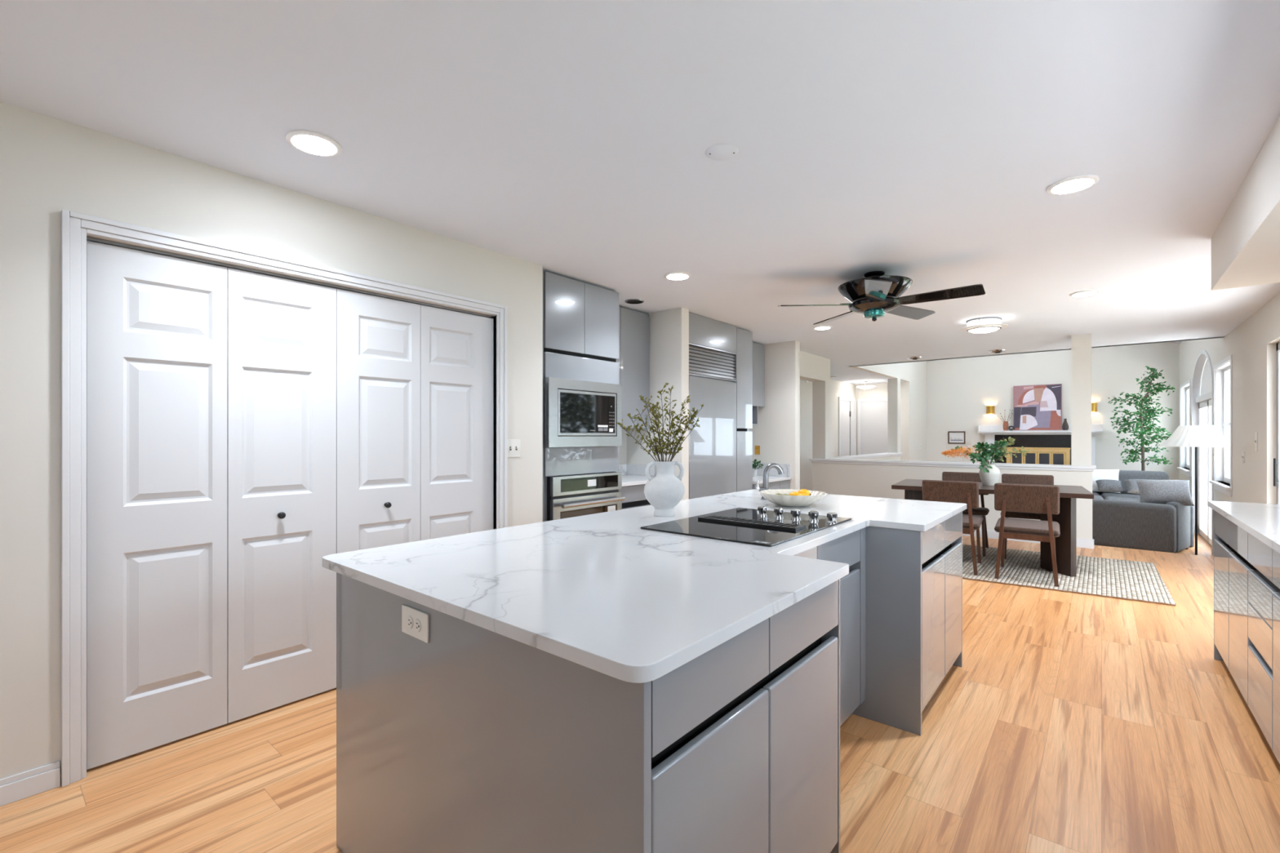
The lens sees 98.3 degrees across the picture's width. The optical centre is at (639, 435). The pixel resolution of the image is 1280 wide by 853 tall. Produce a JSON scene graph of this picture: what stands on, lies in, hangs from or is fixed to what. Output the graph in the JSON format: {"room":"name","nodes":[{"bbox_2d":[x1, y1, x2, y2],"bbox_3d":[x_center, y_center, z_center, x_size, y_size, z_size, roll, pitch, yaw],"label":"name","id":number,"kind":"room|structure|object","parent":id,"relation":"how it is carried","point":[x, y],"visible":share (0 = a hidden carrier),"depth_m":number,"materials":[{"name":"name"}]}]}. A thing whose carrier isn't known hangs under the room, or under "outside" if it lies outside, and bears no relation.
{"room":"kitchen","nodes":[
{"label":"kitchen","id":0,"kind":"room"},
{"bbox_2d":[0,102,542,785],"bbox_3d":[-2.255,0.063,2.015,0.110,2.468,4.807,0,0,40],"label":"wall","id":1,"kind":"structure","parent":0,"point":[49,165],"depth_m":2.05,"materials":[{"name":"white paint"}]},
{"bbox_2d":[0,760,60,806],"bbox_3d":[-2.946,1.251,1.089,0.013,0.092,2.500,0,0,40],"label":"baseboard","id":2,"kind":"structure","parent":1,"relation":"attached to","point":[37,780],"depth_m":1.99,"materials":[{"name":"white paint"}]},
{"bbox_2d":[61,208,506,786],"bbox_3d":[-1.544,0.231,2.847,0.136,2.132,1.991,0,0,40],"label":"trim","id":3,"kind":"structure","parent":1,"relation":"attached to","point":[75,226],"depth_m":2.09,"materials":[{"name":"white paint"}]},
{"bbox_2d":[86,235,493,318],"bbox_3d":[-1.553,-0.762,2.854,0.043,0.014,1.856,0,0,40],"label":"track","id":4,"kind":"object","parent":1,"relation":"attached to","point":[88,238],"visible":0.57,"depth_m":2.58,"materials":[{"name":"grey metal"}]},
{"bbox_2d":[86,240,336,769],"bbox_3d":[-1.837,0.268,2.475,0.070,2.034,0.903,0,0,40],"label":"door","id":5,"kind":"structure","parent":4,"relation":"hanging from","point":[211,389],"depth_m":2.40,"materials":[{"name":"white paint"}]},
{"bbox_2d":[336,288,493,553],"bbox_3d":[-1.243,0.268,3.188,0.070,2.034,0.946,0,0,40],"label":"door","id":6,"kind":"structure","parent":4,"relation":"hanging from","point":[415,382],"depth_m":3.13,"materials":[{"name":"white paint"}]},
{"bbox_2d":[506,439,520,457],"bbox_3d":[-0.826,0.084,3.627,0.021,0.116,0.114,0,0,40],"label":"light switch","id":7,"kind":"object","parent":1,"relation":"attached to","point":[513,446],"visible":1,"depth_m":3.63,"materials":[{"name":"beige plastic"}]},
{"bbox_2d":[615,428,626,464],"bbox_3d":[-1.442,0.063,4.002,0.100,2.468,8.900,0,0,40],"label":"wall","id":8,"kind":"structure","parent":0,"point":[622,449],"depth_m":5.46,"materials":[{"name":"white paint"}]},
{"bbox_2d":[616,306,649,429],"bbox_3d":[-0.272,-0.614,5.083,0.307,1.098,0.804,0,0,40],"label":"upper cabinet","id":9,"kind":"object","parent":8,"relation":"attached to","point":[633,360],"visible":0.46,"depth_m":5.11,"materials":[{"name":"grey paint"}]},
{"bbox_2d":[688,311,736,353],"bbox_3d":[0.488,-1.024,5.744,0.627,0.291,0.942,0,0,40],"label":"upper cabinet","id":10,"kind":"object","parent":8,"relation":"attached to","point":[705,331],"visible":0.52,"depth_m":5.54,"materials":[{"name":"grey paint"}]},
{"bbox_2d":[0,0,1279,384],"bbox_3d":[2.205,-1.231,5.159,5.700,0.120,15.350,0,0,40],"label":"ceiling","id":11,"kind":"structure","parent":0,"point":[924,142],"depth_m":2.11,"materials":[{"name":"white paint"}]},
{"bbox_2d":[285,129,342,156],"bbox_3d":[-1.304,-1.163,2.217,0.196,0.014,0.196,0,0,40],"label":"recessed light","id":12,"kind":"object","parent":11,"relation":"in","point":[313,143],"visible":1,"depth_m":2.19,"materials":[{"name":"plastic"}]},
{"bbox_2d":[664,271,690,279],"bbox_3d":[0.275,-1.163,4.053,0.196,0.014,0.196,0,0,40],"label":"recessed light","id":13,"kind":"object","parent":11,"relation":"in","point":[673,275],"visible":1,"depth_m":4.02,"materials":[{"name":"plastic"}]},
{"bbox_2d":[705,143,738,160],"bbox_3d":[0.338,-1.167,2.286,0.136,0.007,0.136,0,0,40],"label":"cover plate","id":14,"kind":"object","parent":11,"relation":"attached to","point":[719,152],"visible":1,"depth_m":2.28,"materials":[{"name":"white paint"}]},
{"bbox_2d":[777,271,985,324],"bbox_3d":[1.731,-0.998,3.978,1.272,0.346,1.331,0,0,40],"label":"ceiling fan","id":15,"kind":"object","parent":11,"relation":"hanging from","point":[874,295],"visible":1,"depth_m":3.87,"materials":[{"name":"black metal"}]},
{"bbox_2d":[960,316,1008,333],"bbox_3d":[3.482,-1.107,5.608,0.414,0.128,0.414,0,0,40],"label":"flush light","id":16,"kind":"object","parent":11,"relation":"attached to","point":[987,324],"visible":1,"depth_m":5.50,"materials":[{"name":"glass"}]},
{"bbox_2d":[1046,174,1099,195],"bbox_3d":[2.015,-1.163,2.581,0.196,0.014,0.196,0,0,40],"label":"recessed light","id":17,"kind":"object","parent":11,"relation":"in","point":[1078,183],"visible":1,"depth_m":2.56,"materials":[{"name":"plastic"}]},
{"bbox_2d":[1069,289,1099,297],"bbox_3d":[3.652,-1.163,4.550,0.196,0.014,0.196,0,0,40],"label":"recessed light","id":18,"kind":"object","parent":11,"relation":"in","point":[1084,293],"visible":1,"depth_m":4.52,"materials":[{"name":"plastic"}]},
{"bbox_2d":[0,533,1279,852],"bbox_3d":[2.670,1.522,5.716,5.700,0.450,16.800,0,0,40],"label":"floor","id":19,"kind":"structure","parent":0,"point":[1068,722],"depth_m":2.20,"materials":[{"name":"brown wood"}]},
{"bbox_2d":[542,271,618,521],"bbox_3d":[-0.668,0.066,4.357,0.627,2.462,0.813,0,0,40],"label":"tall cabinet","id":20,"kind":"object","parent":19,"relation":"on","point":[580,320],"visible":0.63,"depth_m":4.11,"materials":[{"name":"grey paint"}]},
{"bbox_2d":[544,377,622,447],"bbox_3d":[-0.406,-0.162,4.147,0.044,0.488,0.760,0,0,40],"label":"microwave","id":21,"kind":"object","parent":20,"relation":"attached to","point":[578,413],"visible":1,"depth_m":4.09,"materials":[{"name":"metal"}]},
{"bbox_2d":[546,471,625,520],"bbox_3d":[-0.383,0.642,4.166,0.136,0.699,0.726,0,0,40],"label":"wall oven","id":22,"kind":"object","parent":20,"relation":"in","point":[577,495],"visible":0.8,"depth_m":4.10,"materials":[{"name":"silver metal"}]},
{"bbox_2d":[336,572,839,852],"bbox_3d":[-0.181,0.856,1.704,1.260,0.883,0.925,0,0,40],"label":"base cabinet","id":23,"kind":"object","parent":19,"relation":"on","point":[473,738],"visible":0.69,"depth_m":1.26,"materials":[{"name":"grey paint"}]},
{"bbox_2d":[401,604,429,643],"bbox_3d":[-0.582,0.485,1.429,0.132,0.072,0.010,0,0,40],"label":"power outlet","id":24,"kind":"object","parent":23,"relation":"attached to","point":[415,623],"visible":1,"depth_m":1.42,"materials":[{"name":"beige plastic"}]},
{"bbox_2d":[406,615,413,628],"bbox_3d":[-0.599,0.485,1.440,0.033,0.033,0.004,0,0,40],"label":"receptacle","id":25,"kind":"object","parent":24,"relation":"attached to","point":[410,619],"depth_m":1.44,"materials":[{"name":"beige plastic"}]},
{"bbox_2d":[413,618,421,631],"bbox_3d":[-0.568,0.485,1.415,0.033,0.033,0.004,0,0,40],"label":"receptacle","id":26,"kind":"object","parent":24,"relation":"attached to","point":[417,622],"depth_m":1.41,"materials":[{"name":"beige plastic"}]},
{"bbox_2d":[322,488,966,683],"bbox_3d":[0.413,0.398,2.437,1.333,0.030,2.883,0,0,40],"label":"countertop","id":27,"kind":"structure","parent":23,"relation":"on","point":[603,593],"depth_m":1.52,"materials":[{"name":"stone"}]},
{"bbox_2d":[644,460,684,516],"bbox_3d":[0.115,0.252,2.654,0.196,0.261,0.196,0,0,40],"label":"vase","id":28,"kind":"object","parent":27,"relation":"on","point":[664,491],"visible":1,"depth_m":2.60,"materials":[{"name":"white ceramic"}]},
{"bbox_2d":[617,419,657,461],"bbox_3d":[-0.004,0.086,2.670,0.218,0.334,0.078,0,0,11],"label":"branch","id":29,"kind":"object","parent":28,"relation":"in","point":[628,428],"visible":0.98,"depth_m":2.67,"materials":[{"name":"plant"}]},
{"bbox_2d":[626,413,657,461],"bbox_3d":[0.019,0.072,2.672,0.169,0.362,0.080,0,0,-7],"label":"branch","id":30,"kind":"object","parent":28,"relation":"in","point":[628,414],"visible":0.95,"depth_m":2.67,"materials":[{"name":"plant"}]},
{"bbox_2d":[633,407,662,461],"bbox_3d":[0.040,0.054,2.683,0.154,0.398,0.084,0,0,22],"label":"branch","id":31,"kind":"object","parent":28,"relation":"in","point":[639,418],"visible":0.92,"depth_m":2.67,"materials":[{"name":"plant"}]},
{"bbox_2d":[639,395,662,461],"bbox_3d":[0.056,0.027,2.678,0.120,0.452,0.065,0,0,34],"label":"branch","id":32,"kind":"object","parent":28,"relation":"in","point":[641,396],"visible":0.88,"depth_m":2.68,"materials":[{"name":"plant"}]},
{"bbox_2d":[643,400,670,461],"bbox_3d":[0.084,0.042,2.647,0.086,0.421,0.123,0,0,40],"label":"branch","id":33,"kind":"object","parent":28,"relation":"in","point":[656,417],"visible":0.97,"depth_m":2.64,"materials":[{"name":"plant"}]},
{"bbox_2d":[653,382,671,462],"bbox_3d":[0.105,0.001,2.632,0.091,0.503,0.087,0,0,8],"label":"branch","id":34,"kind":"object","parent":28,"relation":"in","point":[666,384],"visible":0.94,"depth_m":2.63,"materials":[{"name":"plant"}]},
{"bbox_2d":[661,385,676,462],"bbox_3d":[0.137,0.010,2.604,0.097,0.486,0.086,0,0,40],"label":"branch","id":35,"kind":"object","parent":28,"relation":"in","point":[672,387],"visible":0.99,"depth_m":2.60,"materials":[{"name":"plant"}]},
{"bbox_2d":[663,415,687,461],"bbox_3d":[0.160,0.076,2.677,0.121,0.353,0.093,0,0,-43],"label":"branch","id":36,"kind":"object","parent":28,"relation":"in","point":[677,418],"visible":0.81,"depth_m":2.68,"materials":[{"name":"plant"}]},
{"bbox_2d":[662,395,690,454],"bbox_3d":[0.185,0.025,2.717,0.176,0.455,0.071,0,0,-29],"label":"branch","id":37,"kind":"object","parent":28,"relation":"in","point":[688,396],"visible":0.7,"depth_m":2.72,"materials":[{"name":"plant"}]},
{"bbox_2d":[667,407,697,461],"bbox_3d":[0.205,0.056,2.675,0.166,0.394,0.080,0,0,-5],"label":"branch","id":38,"kind":"object","parent":28,"relation":"in","point":[693,410],"visible":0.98,"depth_m":2.68,"materials":[{"name":"plant"}]},
{"bbox_2d":[668,416,699,458],"bbox_3d":[0.212,0.077,2.691,0.189,0.352,0.095,0,0,-21],"label":"branch","id":39,"kind":"object","parent":28,"relation":"in","point":[680,447],"visible":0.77,"depth_m":2.69,"materials":[{"name":"plant"}]},
{"bbox_2d":[670,404,703,461],"bbox_3d":[0.214,0.050,2.680,0.183,0.406,0.067,0,0,-21],"label":"branch","id":40,"kind":"object","parent":28,"relation":"in","point":[694,415],"visible":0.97,"depth_m":2.68,"materials":[{"name":"plant"}]},
{"bbox_2d":[640,506,851,546],"bbox_3d":[0.482,0.358,2.394,0.584,0.049,0.805,0,0,40],"label":"cooktop","id":41,"kind":"object","parent":27,"relation":"in","point":[762,526],"visible":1,"depth_m":2.30,"materials":[{"name":"black glass"}]},
{"bbox_2d":[697,515,805,530],"bbox_3d":[0.467,0.370,2.364,0.460,0.010,0.100,0,0,40],"label":"vent grille","id":42,"kind":"object","parent":41,"relation":"attached to","point":[713,518],"depth_m":2.33,"materials":[{"name":"black"}]},
{"bbox_2d":[755,462,784,500],"bbox_3d":[0.777,0.273,3.316,0.173,0.218,0.060,0,0,2],"label":"faucet","id":43,"kind":"object","parent":27,"relation":"on","point":[780,471],"visible":0.77,"depth_m":3.30,"materials":[{"name":"grey metal"}]},
{"bbox_2d":[759,488,826,506],"bbox_3d":[0.839,0.347,3.044,0.363,0.071,0.358,0,0,40],"label":"bowl","id":44,"kind":"object","parent":27,"relation":"on","point":[769,495],"visible":0.95,"depth_m":2.94,"materials":[{"name":"ceramic"}]},
{"bbox_2d":[617,484,651,509],"bbox_3d":[-0.152,0.855,4.984,0.617,0.884,0.804,0,0,40],"label":"base cabinet","id":45,"kind":"object","parent":19,"relation":"on","point":[634,495],"visible":0.19,"depth_m":4.64,"materials":[{"name":"grey paint"}]},
{"bbox_2d":[616,463,674,486],"bbox_3d":[-0.143,0.347,4.976,0.642,0.130,0.805,0,0,40],"label":"countertop","id":46,"kind":"structure","parent":45,"relation":"on","point":[632,474],"depth_m":5.30,"materials":[{"name":"stone"}]},
{"bbox_2d":[688,342,736,499],"bbox_3d":[0.491,0.211,5.744,0.631,2.172,0.942,0,0,40],"label":"refrigerator","id":47,"kind":"object","parent":19,"relation":"on","point":[712,371],"visible":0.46,"depth_m":5.54,"materials":[{"name":"grey paint"}]},
{"bbox_2d":[735,327,752,492],"bbox_3d":[0.903,0.066,6.242,0.627,2.462,0.345,0,0,40],"label":"pantry cabinet","id":48,"kind":"object","parent":19,"relation":"on","point":[744,382],"visible":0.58,"depth_m":6.03,"materials":[{"name":"grey paint"}]},
{"bbox_2d":[752,480,790,489],"bbox_3d":[1.320,0.919,6.722,0.652,0.755,0.917,0,0,40],"label":"base cabinet","id":49,"kind":"object","parent":19,"relation":"on","point":[785,484],"visible":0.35,"depth_m":6.61,"materials":[{"name":"grey paint"}]},
{"bbox_2d":[752,462,791,484],"bbox_3d":[1.328,0.447,6.716,0.672,0.189,0.918,0,0,40],"label":"countertop","id":50,"kind":"structure","parent":49,"relation":"on","point":[774,476],"depth_m":6.88,"materials":[{"name":"stone"}]},
{"bbox_2d":[752,458,763,475],"bbox_3d":[1.415,0.401,6.981,0.209,0.217,0.244,0,0,40],"label":"potted plant","id":51,"kind":"object","parent":50,"relation":"on","point":[754,466],"visible":0.61,"depth_m":6.95,"materials":[{"name":"green plant"}]},
{"bbox_2d":[792,527,866,726],"bbox_3d":[0.334,0.856,2.500,1.030,0.883,0.956,0,0,40],"label":"base cabinet","id":52,"kind":"object","parent":19,"relation":"on","point":[850,548],"visible":0.17,"depth_m":2.40,"materials":[{"name":"grey paint"}]},
{"bbox_2d":[851,511,962,735],"bbox_3d":[1.029,0.856,3.154,1.260,0.883,0.937,0,0,40],"label":"base cabinet","id":53,"kind":"object","parent":19,"relation":"on","point":[914,578],"visible":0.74,"depth_m":2.49,"materials":[{"name":"grey paint"}]},
{"bbox_2d":[977,423,1102,465],"bbox_3d":[8.402,0.662,11.717,2.140,1.790,0.240,0,0,40],"label":"fireplace","id":54,"kind":"object","parent":19,"relation":"on","point":[1051,442],"visible":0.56,"depth_m":11.74,"materials":[{"name":"white paint"}]},
{"bbox_2d":[1013,383,1062,430],"bbox_3d":[8.438,-0.594,11.767,0.840,0.968,0.103,0,0,40],"label":"painting","id":55,"kind":"object","parent":54,"relation":"on","point":[1039,406],"visible":0.96,"depth_m":11.74,"materials":[{"name":"paint"}]},
{"bbox_2d":[977,430,1102,435],"bbox_3d":[8.402,-0.063,11.717,2.140,0.090,0.240,0,0,40],"label":"mantel shelf","id":56,"kind":"object","parent":54,"relation":"attached to","point":[981,432],"depth_m":11.73,"materials":[{"name":"white paint"}]},
{"bbox_2d":[962,544,1176,605],"bbox_3d":[3.524,1.289,5.653,2.799,0.012,1.766,0,0,35],"label":"area rug","id":57,"kind":"object","parent":19,"relation":"on","point":[1134,580],"visible":0.46,"depth_m":5.06,"materials":[{"name":"fabric"}]},
{"bbox_2d":[922,480,983,575],"bbox_3d":[3.081,0.856,5.451,0.480,0.857,0.592,0,0,36],"label":"dining chair","id":58,"kind":"object","parent":57,"relation":"on","point":[952,491],"visible":0.63,"depth_m":5.20,"materials":[{"name":"brown wood"}]},
{"bbox_2d":[942,471,989,556],"bbox_3d":[3.638,0.856,6.223,0.480,0.857,0.592,0,0,34],"label":"dining chair","id":59,"kind":"object","parent":57,"relation":"on","point":[946,476],"visible":0.48,"depth_m":6.34,"materials":[{"name":"brown wood"}]},
{"bbox_2d":[891,479,1093,577],"bbox_3d":[3.611,0.902,5.784,1.660,0.760,0.980,0,0,34],"label":"dining table","id":60,"kind":"object","parent":57,"relation":"on","point":[1066,543],"visible":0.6,"depth_m":5.12,"materials":[{"name":"brown wood"}]},
{"bbox_2d":[978,463,1000,485],"bbox_3d":[3.679,0.408,5.825,0.191,0.226,0.191,0,0,40],"label":"vase","id":61,"kind":"object","parent":60,"relation":"on","point":[990,478],"visible":0.77,"depth_m":5.76,"materials":[{"name":"beige ceramic"}]},
{"bbox_2d":[941,444,981,460],"bbox_3d":[3.425,0.275,5.832,0.511,0.375,0.175,0,0,0],"label":"stem","id":62,"kind":"object","parent":61,"relation":"in","point":[955,451],"visible":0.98,"depth_m":5.82,"materials":[{"name":"plant"}]},
{"bbox_2d":[969,451,991,463],"bbox_3d":[3.543,0.317,5.757,0.177,0.310,0.276,0,0,40],"label":"stem","id":63,"kind":"object","parent":61,"relation":"in","point":[974,455],"visible":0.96,"depth_m":5.74,"materials":[{"name":"green plant"}]},
{"bbox_2d":[973,440,993,463],"bbox_3d":[3.613,0.262,5.824,0.198,0.419,0.146,0,0,40],"label":"stem","id":64,"kind":"object","parent":61,"relation":"in","point":[979,445],"visible":0.79,"depth_m":5.81,"materials":[{"name":"green plant"}]},
{"bbox_2d":[977,455,995,472],"bbox_3d":[3.574,0.336,5.733,0.161,0.270,0.275,0,0,40],"label":"stem","id":65,"kind":"object","parent":61,"relation":"in","point":[984,470],"visible":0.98,"depth_m":5.69,"materials":[{"name":"green plant"}]},
{"bbox_2d":[986,440,1008,462],"bbox_3d":[3.716,0.258,5.784,0.234,0.427,0.140,0,0,40],"label":"stem","id":66,"kind":"object","parent":61,"relation":"in","point":[1002,443],"visible":0.92,"depth_m":5.77,"materials":[{"name":"green plant"}]},
{"bbox_2d":[992,446,1030,463],"bbox_3d":[3.905,0.291,5.849,0.430,0.361,0.113,0,0,4],"label":"stem","id":67,"kind":"object","parent":61,"relation":"in","point":[1023,447],"visible":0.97,"depth_m":5.84,"materials":[{"name":"green plant"}]},
{"bbox_2d":[994,483,1060,586],"bbox_3d":[3.539,0.856,5.063,0.480,0.857,0.592,0,0,37],"label":"dining chair","id":68,"kind":"object","parent":57,"relation":"on","point":[1023,498],"visible":1,"depth_m":4.87,"materials":[{"name":"brown wood"}]},
{"bbox_2d":[1000,473,1053,559],"bbox_3d":[4.111,0.856,5.869,0.480,0.857,0.592,0,0,34],"label":"dining chair","id":69,"kind":"object","parent":57,"relation":"on","point":[1006,477],"visible":0.38,"depth_m":6.00,"materials":[{"name":"brown wood"}]},
{"bbox_2d":[1092,470,1168,502],"bbox_3d":[7.976,1.082,9.734,2.010,0.950,1.230,0,0,36],"label":"sofa","id":70,"kind":"object","parent":19,"relation":"on","point":[1123,475],"visible":0.09,"depth_m":9.44,"materials":[{"name":"grey fabric"}]},
{"bbox_2d":[1092,469,1119,493],"bbox_3d":[7.907,0.777,9.578,0.602,0.399,0.224,0,0,33],"label":"cushion","id":71,"kind":"object","parent":70,"relation":"on","point":[1098,474],"visible":0.34,"depth_m":9.50,"materials":[{"name":"white fabric"}]},
{"bbox_2d":[1095,479,1124,492],"bbox_3d":[7.877,0.842,9.291,0.341,0.204,0.229,0,0,30],"label":"cushion","id":72,"kind":"object","parent":70,"relation":"on","point":[1104,485],"visible":1,"depth_m":9.23,"materials":[{"name":"grey fabric"}]},
{"bbox_2d":[1100,492,1139,502],"bbox_3d":[8.350,1.105,9.304,0.894,0.180,0.970,0,0,36],"label":"seat cushion","id":73,"kind":"object","parent":70,"relation":"on","point":[1122,496],"depth_m":9.21,"materials":[{"name":"grey fabric"}]},
{"bbox_2d":[1106,470,1168,494],"bbox_3d":[8.559,0.809,9.603,0.890,0.405,0.240,0,0,36],"label":"cushion","id":74,"kind":"object","parent":70,"relation":"on","point":[1123,475],"depth_m":9.51,"materials":[{"name":"fabric"}]},
{"bbox_2d":[1124,479,1151,493],"bbox_3d":[8.213,0.832,8.945,0.551,0.241,0.256,0,0,32],"label":"cushion","id":75,"kind":"object","parent":70,"relation":"on","point":[1132,486],"visible":0.34,"depth_m":8.99,"materials":[{"name":"grey fabric"}]},
{"bbox_2d":[1108,366,1175,471],"bbox_3d":[9.201,0.152,9.989,1.035,2.810,0.903,0,0,-11],"label":"indoor tree","id":76,"kind":"object","parent":19,"relation":"on","point":[1144,430],"visible":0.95,"depth_m":10.06,"materials":[{"name":"green plant"}]},
{"bbox_2d":[1092,498,1194,552],"bbox_3d":[6.678,1.217,8.159,0.990,0.680,1.962,0,0,-34],"label":"sofa","id":77,"kind":"object","parent":19,"relation":"on","point":[1169,527],"visible":0.56,"depth_m":7.39,"materials":[{"name":"grey fabric"}]},
{"bbox_2d":[1136,480,1194,506],"bbox_3d":[7.137,0.782,7.538,0.553,0.372,0.362,0,0,34],"label":"cushion","id":78,"kind":"object","parent":77,"relation":"on","point":[1153,491],"visible":0.88,"depth_m":7.43,"materials":[{"name":"grey fabric"}]},
{"bbox_2d":[1158,425,1230,555],"bbox_3d":[7.089,0.715,7.058,0.708,1.684,0.708,0,0,40],"label":"floor lamp","id":79,"kind":"object","parent":19,"relation":"on","point":[1194,436],"visible":0.89,"depth_m":6.93,"materials":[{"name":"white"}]},
{"bbox_2d":[1213,510,1258,705],"bbox_3d":[3.259,0.856,2.646,0.618,0.883,0.981,0,0,40],"label":"base cabinet","id":80,"kind":"object","parent":19,"relation":"on","point":[1232,566],"visible":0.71,"depth_m":2.80,"materials":[{"name":"grey paint"}]},
{"bbox_2d":[1248,533,1279,750],"bbox_3d":[2.797,0.856,2.091,0.618,0.883,0.461,0,0,40],"label":"base cabinet","id":81,"kind":"object","parent":19,"relation":"on","point":[1261,588],"visible":0.77,"depth_m":2.28,"materials":[{"name":"grey paint"}]},
{"bbox_2d":[1272,549,1279,764],"bbox_3d":[2.340,0.856,1.543,0.618,0.883,0.966,0,0,40],"label":"base cabinet","id":82,"kind":"object","parent":19,"relation":"on","point":[1276,556],"visible":0.88,"depth_m":2.06,"materials":[{"name":"grey paint"}]},
{"bbox_3d":[1.069,0.855,0.019,0.618,0.883,0.999,0,0,40],"label":"base cabinet","id":83,"kind":"object","parent":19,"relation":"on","visible":0},
{"bbox_2d":[1207,500,1279,553],"bbox_3d":[2.166,0.398,1.350,0.641,0.030,4.448,0,0,40],"label":"countertop","id":84,"kind":"structure","parent":83,"relation":"on","point":[1261,521],"depth_m":2.60,"materials":[{"name":"stone"}]},
{"bbox_2d":[626,307,688,500],"bbox_3d":[0.161,0.063,5.324,0.668,2.468,0.115,0,0,40],"label":"wall pier","id":85,"kind":"object","parent":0,"point":[668,329],"visible":0.36,"depth_m":5.16,"materials":[{"name":"white paint"}]},
{"bbox_2d":[752,342,764,425],"bbox_3d":[1.190,-0.644,6.830,0.320,1.033,0.915,0,0,40],"label":"upper cabinet","id":86,"kind":"object","parent":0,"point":[758,349],"visible":0.26,"depth_m":6.94,"materials":[{"name":"grey paint"}]},
{"bbox_2d":[752,475,791,484],"bbox_3d":[1.335,0.526,6.710,0.654,0.030,0.917,0,0,40],"label":"countertop","id":87,"kind":"structure","parent":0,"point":[760,477],"depth_m":6.65,"materials":[{"name":"stone"}]},
{"bbox_2d":[749,340,799,489],"bbox_3d":[1.681,0.063,7.107,0.720,2.468,0.130,0,0,40],"label":"wall","id":88,"kind":"structure","parent":0,"point":[777,433],"depth_m":6.95,"materials":[{"name":"white paint"}]},
{"bbox_2d":[800,351,926,492],"bbox_3d":[3.782,-0.303,10.517,1.260,3.720,8.000,0,0,40],"label":"wall","id":89,"kind":"structure","parent":0,"point":[837,388],"depth_m":11.35,"materials":[{"name":"white paint"}]},
{"bbox_2d":[838,396,856,456],"bbox_3d":[4.600,0.232,12.277,0.022,2.130,1.050,0,0,40],"label":"door","id":90,"kind":"structure","parent":89,"relation":"in","point":[846,406],"depth_m":12.25,"materials":[{"name":"white paint"}]},
{"bbox_2d":[857,398,887,454],"bbox_3d":[5.288,0.232,12.432,0.800,2.130,0.030,0,0,40],"label":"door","id":91,"kind":"structure","parent":89,"relation":"in","point":[872,413],"depth_m":12.48,"materials":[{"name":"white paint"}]},
{"bbox_2d":[825,455,1092,539],"bbox_3d":[5.217,0.977,8.976,3.317,1.160,4.070,0,0,40],"label":"wall","id":92,"kind":"structure","parent":0,"point":[844,479],"depth_m":7.61,"materials":[{"name":"white paint"}]},
{"bbox_2d":[808,452,1096,471],"bbox_3d":[5.212,0.382,8.977,3.390,0.060,4.135,0,0,40],"label":"trim","id":93,"kind":"structure","parent":92,"relation":"on","point":[855,459],"depth_m":7.44,"materials":[{"name":"white paint"}]},
{"bbox_2d":[962,528,1093,548],"bbox_3d":[4.050,1.244,7.409,3.132,0.105,0.193,0,0,40],"label":"baseboard","id":94,"kind":"structure","parent":92,"relation":"attached to","point":[1081,543],"depth_m":6.73,"materials":[{"name":"white paint"}]},
{"bbox_2d":[851,336,1224,366],"bbox_3d":[5.292,-1.957,7.956,4.540,1.572,0.099,0,0,40],"label":"wall","id":95,"kind":"structure","parent":0,"point":[1223,336],"depth_m":7.70,"materials":[{"name":"white paint"}]},
{"bbox_2d":[926,342,1179,479],"bbox_3d":[8.526,-0.593,11.835,4.540,4.300,0.100,0,0,40],"label":"wall","id":96,"kind":"structure","parent":0,"point":[959,391],"depth_m":11.55,"materials":[{"name":"white paint"}]},
{"bbox_2d":[947,431,965,444],"bbox_3d":[7.303,0.044,12.773,0.350,0.285,0.024,0,0,40],"label":"framed picture","id":97,"kind":"object","parent":96,"relation":"attached to","point":[953,437],"visible":1,"depth_m":12.77,"materials":[{"name":"paper"}]},
{"bbox_2d":[1071,333,1091,466],"bbox_3d":[5.169,-0.409,6.484,0.181,1.523,0.180,0,0,40],"label":"wall column","id":98,"kind":"structure","parent":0,"point":[1081,344],"depth_m":6.42,"materials":[{"name":"white paint"}]},
{"bbox_2d":[1179,293,1279,504],"bbox_3d":[4.813,-0.083,3.929,0.120,3.280,16.800,0,0,40],"label":"wall","id":99,"kind":"structure","parent":0,"point":[1251,344],"depth_m":5.44,"materials":[{"name":"white paint"}]},
{"bbox_2d":[1177,378,1191,477],"bbox_3d":[9.526,-0.123,9.621,0.170,1.610,1.520,0,0,40],"label":"window","id":100,"kind":"structure","parent":99,"relation":"in","point":[1185,391],"depth_m":10.11,"materials":[{"name":"glass"}]},
{"bbox_2d":[1191,350,1213,555],"bbox_3d":[8.201,0.164,8.005,0.134,2.787,2.163,0,0,40],"label":"door","id":101,"kind":"structure","parent":99,"relation":"in","point":[1202,406],"depth_m":8.42,"materials":[{"name":"white paint"}]},
{"bbox_2d":[1200,360,1211,395],"bbox_3d":[8.226,-0.879,7.984,0.010,0.550,2.020,0,0,40],"label":"shade","id":102,"kind":"object","parent":99,"relation":"attached to","point":[1206,380],"depth_m":8.30,"materials":[{"name":"fabric"}]},
{"bbox_2d":[1209,354,1232,496],"bbox_3d":[7.032,-0.111,6.630,0.170,1.585,1.250,0,0,40],"label":"window","id":103,"kind":"structure","parent":99,"relation":"in","point":[1223,375],"depth_m":7.00,"materials":[{"name":"glass"}]},
{"bbox_2d":[1273,342,1279,504],"bbox_3d":[4.845,0.244,3.967,0.079,2.105,2.300,0,0,40],"label":"window","id":104,"kind":"structure","parent":99,"relation":"in","point":[1276,461],"depth_m":4.81,"materials":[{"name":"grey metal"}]},
{"bbox_2d":[1210,115,1279,290],"bbox_3d":[1.394,-1.017,0.407,0.620,0.308,7.010,0,0,40],"label":"wall","id":105,"kind":"structure","parent":0,"point":[1245,245],"depth_m":2.57,"materials":[{"name":"white paint"}]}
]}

